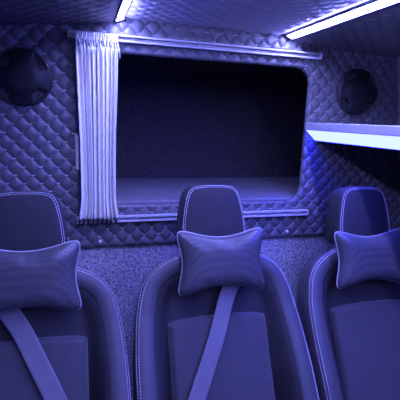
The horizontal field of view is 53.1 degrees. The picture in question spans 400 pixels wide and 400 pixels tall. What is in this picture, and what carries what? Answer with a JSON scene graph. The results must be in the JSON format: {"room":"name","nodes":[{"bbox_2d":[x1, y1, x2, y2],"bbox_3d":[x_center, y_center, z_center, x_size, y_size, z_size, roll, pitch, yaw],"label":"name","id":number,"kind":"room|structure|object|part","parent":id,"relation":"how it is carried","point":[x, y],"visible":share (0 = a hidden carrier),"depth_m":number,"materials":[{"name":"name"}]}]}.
{"room":"vehicle interior","nodes":[
{"label":"vehicle interior","id":0,"kind":"room"},
{"bbox_2d":[0,0,120,25],"bbox_3d":[-0.243,-0.352,0.182,0.594,0.066,2.620,-1,12,-16],"label":"ceiling","id":1,"kind":"structure","parent":0,"point":[12,12],"depth_m":1.25,"materials":[{"name":"leather"}]},
{"bbox_2d":[0,17,399,248],"bbox_3d":[0.014,-0.262,1.657,2.224,0.912,0.024,-1,12,-16],"label":"wall","id":2,"kind":"structure","parent":0,"point":[38,152],"depth_m":1.63,"materials":[{"name":"leather"}]},
{"bbox_2d":[0,48,52,105],"bbox_3d":[-0.623,-0.430,1.405,0.198,0.198,0.032,-1,12,-16],"label":"speaker","id":3,"kind":"object","parent":2,"relation":"attached to","point":[26,79],"visible":1,"depth_m":1.40},
{"bbox_2d":[71,133,78,169],"bbox_3d":[-0.471,-0.183,1.506,0.028,0.137,0.016,-1,12,-16],"label":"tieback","id":4,"kind":"object","parent":2,"relation":"attached to","point":[76,134],"visible":1,"depth_m":1.50,"materials":[{"name":"fabric"}]},
{"bbox_2d":[77,209,308,223],"bbox_3d":[0.008,0.067,1.701,1.015,0.026,0.021,-1,12,-16],"label":"rail","id":5,"kind":"object","parent":2,"relation":"attached to","point":[292,212],"visible":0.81,"depth_m":1.66,"materials":[{"name":"white metal"}]},
{"bbox_2d":[67,29,322,59],"bbox_3d":[0.025,-0.601,1.562,1.030,0.026,0.021,-1,12,-16],"label":"rail","id":6,"kind":"object","parent":2,"relation":"attached to","point":[131,39],"visible":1,"depth_m":1.56,"materials":[{"name":"white metal"}]},
{"bbox_2d":[74,31,119,223],"bbox_3d":[-0.377,-0.250,1.489,0.160,0.696,0.055,-1,12,-16],"label":"curtain","id":7,"kind":"object","parent":6,"relation":"hanging from","point":[96,68],"visible":1,"depth_m":1.47,"materials":[{"name":"fabric"}]},
{"bbox_2d":[336,69,376,114],"bbox_3d":[0.707,-0.483,1.792,0.202,0.202,0.032,-1,12,-16],"label":"speaker","id":8,"kind":"object","parent":2,"relation":"attached to","point":[356,92],"visible":1,"depth_m":1.78},
{"bbox_2d":[341,73,372,109],"bbox_3d":[0.705,-0.484,1.798,0.178,0.178,0.002,-1,12,-16],"label":"grille","id":9,"kind":"object","parent":8,"relation":"attached to","point":[345,103],"depth_m":1.78,"materials":[{"name":"black plastic"}]},
{"bbox_2d":[77,235,335,399],"bbox_3d":[-0.010,0.628,1.851,2.500,0.930,0.001,-1,12,-16],"label":"wall","id":10,"kind":"structure","parent":0,"point":[124,269],"depth_m":1.72,"materials":[{"name":"grey carpet"}]},
{"bbox_2d":[116,177,299,204],"bbox_3d":[-0.033,-0.043,2.050,1.700,0.050,0.638,-1,12,-16],"label":"floor","id":11,"kind":"structure","parent":0,"point":[128,190],"depth_m":2.03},
{"bbox_2d":[116,63,307,177],"bbox_3d":[-0.110,-0.433,2.283,1.700,0.614,0.001,-1,12,-16],"label":"window","id":12,"kind":"structure","parent":0,"point":[172,122],"depth_m":2.33,"materials":[{"name":"glass"}]},
{"bbox_2d":[118,54,305,76],"bbox_3d":[-0.011,-0.670,1.926,1.700,0.001,0.630,-1,12,-16],"label":"ceiling","id":13,"kind":"structure","parent":0,"point":[123,58],"depth_m":2.08,"materials":[{"name":"carpet"}]},
{"bbox_2d":[125,0,369,34],"bbox_3d":[0.397,-0.418,0.360,0.670,0.009,2.620,-1,12,-16],"label":"ceiling","id":14,"kind":"structure","parent":0,"point":[276,17],"depth_m":1.34,"materials":[{"name":"leather"}]},
{"bbox_2d":[115,0,130,21],"bbox_3d":[0.057,-0.416,0.289,0.035,0.037,2.478,-1,12,-16],"label":"recessed light","id":15,"kind":"object","parent":14,"relation":"in","point":[123,6],"visible":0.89,"depth_m":1.33,"materials":[{"name":"white plastic"}]},
{"bbox_2d":[286,0,399,39],"bbox_3d":[0.720,-0.431,0.485,0.035,0.037,2.478,-1,12,-16],"label":"recessed light","id":16,"kind":"object","parent":14,"relation":"in","point":[370,6],"visible":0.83,"depth_m":1.32,"materials":[{"name":"white plastic"}]},
{"bbox_2d":[294,4,399,57],"bbox_3d":[1.042,-0.399,0.557,0.610,0.032,2.620,-1,12,-16],"label":"ceiling","id":17,"kind":"structure","parent":0,"point":[378,32],"depth_m":1.49,"materials":[{"name":"grey leather"}]},
{"bbox_2d":[396,57,399,227],"bbox_3d":[1.329,0.461,0.823,0.205,1.765,2.610,-1,12,-16],"label":"wall","id":18,"kind":"structure","parent":0,"point":[398,58],"depth_m":1.87,"materials":[{"name":"grey leather"}]},
{"bbox_2d":[305,122,399,149],"bbox_3d":[0.912,-0.164,1.164,0.515,0.078,1.437,-1,12,-16],"label":"shelf","id":19,"kind":"object","parent":18,"relation":"attached to","point":[379,136],"visible":1,"depth_m":1.45,"materials":[{"name":"white plastic"}]},
{"bbox_3d":[0.339,1.370,0.727,2.500,0.050,2.620,-1,12,-16],"label":"floor","id":20,"kind":"structure","parent":0,"visible":0},
{"bbox_2d":[0,190,130,399],"bbox_3d":[-0.456,0.635,1.013,0.580,1.217,0.850,-1,12,-16],"label":"passenger seat","id":21,"kind":"object","parent":20,"relation":"on","point":[85,348],"visible":0.7,"depth_m":1.19,"materials":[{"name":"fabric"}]},
{"bbox_2d":[0,308,67,399],"bbox_3d":[-0.508,0.453,1.133,0.450,0.515,0.086,8,13,28],"label":"belt","id":22,"kind":"object","parent":21,"relation":"attached to","point":[35,358],"visible":0.88,"depth_m":1.14,"materials":[{"name":"fabric"}]},
{"bbox_2d":[0,240,81,312],"bbox_3d":[-0.490,0.225,1.131,0.296,0.199,0.100,-1,12,-16],"label":"pillow","id":23,"kind":"object","parent":21,"relation":"attached to","point":[46,277],"visible":1,"depth_m":1.11,"materials":[{"name":"leather"}]},
{"bbox_3d":[-0.489,0.623,1.123,0.344,0.396,0.223,-1,12,-16],"label":"panel","id":24,"kind":"part","parent":21,"relation":"part of","materials":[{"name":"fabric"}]},
{"bbox_3d":[-0.499,0.558,1.152,0.545,0.598,0.435,-1,12,-16],"label":"backrest","id":25,"kind":"part","parent":21,"relation":"part of","materials":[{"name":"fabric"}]},
{"bbox_2d":[133,184,318,399],"bbox_3d":[0.115,0.616,1.180,0.580,1.230,0.850,-1,12,-16],"label":"passenger seat","id":26,"kind":"object","parent":20,"relation":"on","point":[264,355],"visible":0.8,"depth_m":1.31,"materials":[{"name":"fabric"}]},
{"bbox_2d":[188,285,239,399],"bbox_3d":[0.085,0.433,1.309,0.085,0.528,0.452,8,13,27],"label":"belt","id":27,"kind":"object","parent":26,"relation":"attached to","point":[206,370],"visible":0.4,"depth_m":1.28,"materials":[{"name":"fabric"}]},
{"bbox_2d":[177,227,264,295],"bbox_3d":[0.072,0.198,1.294,0.296,0.199,0.100,-1,12,-16],"label":"pillow","id":28,"kind":"object","parent":26,"relation":"attached to","point":[207,261],"visible":1,"depth_m":1.26,"materials":[{"name":"leather"}]},
{"bbox_3d":[0.082,0.597,1.289,0.344,0.396,0.223,-1,12,-16],"label":"panel","id":29,"kind":"part","parent":26,"relation":"part of","materials":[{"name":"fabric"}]},
{"bbox_3d":[0.072,0.532,1.318,0.545,0.598,0.435,-1,12,-16],"label":"backrest","id":30,"kind":"part","parent":26,"relation":"part of","materials":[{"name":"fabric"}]},
{"bbox_2d":[296,186,399,399],"bbox_3d":[0.699,0.610,1.354,0.580,1.215,0.850,-1,12,-16],"label":"passenger seat","id":31,"kind":"object","parent":20,"relation":"on","point":[352,333],"visible":0.82,"depth_m":1.46,"materials":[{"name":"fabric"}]},
{"bbox_3d":[0.656,0.533,1.494,0.545,0.598,0.435,-1,12,-16],"label":"backrest","id":32,"kind":"part","parent":31,"relation":"part of","materials":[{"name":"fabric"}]},
{"bbox_3d":[0.666,0.598,1.465,0.344,0.396,0.223,-1,12,-16],"label":"panel","id":33,"kind":"part","parent":31,"relation":"part of","materials":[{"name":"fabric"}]},
{"bbox_2d":[334,228,399,288],"bbox_3d":[0.625,0.213,1.463,0.296,0.199,0.100,-1,12,-16],"label":"pillow","id":34,"kind":"object","parent":31,"relation":"attached to","point":[360,258],"visible":1,"depth_m":1.42,"materials":[{"name":"leather"}]}
]}

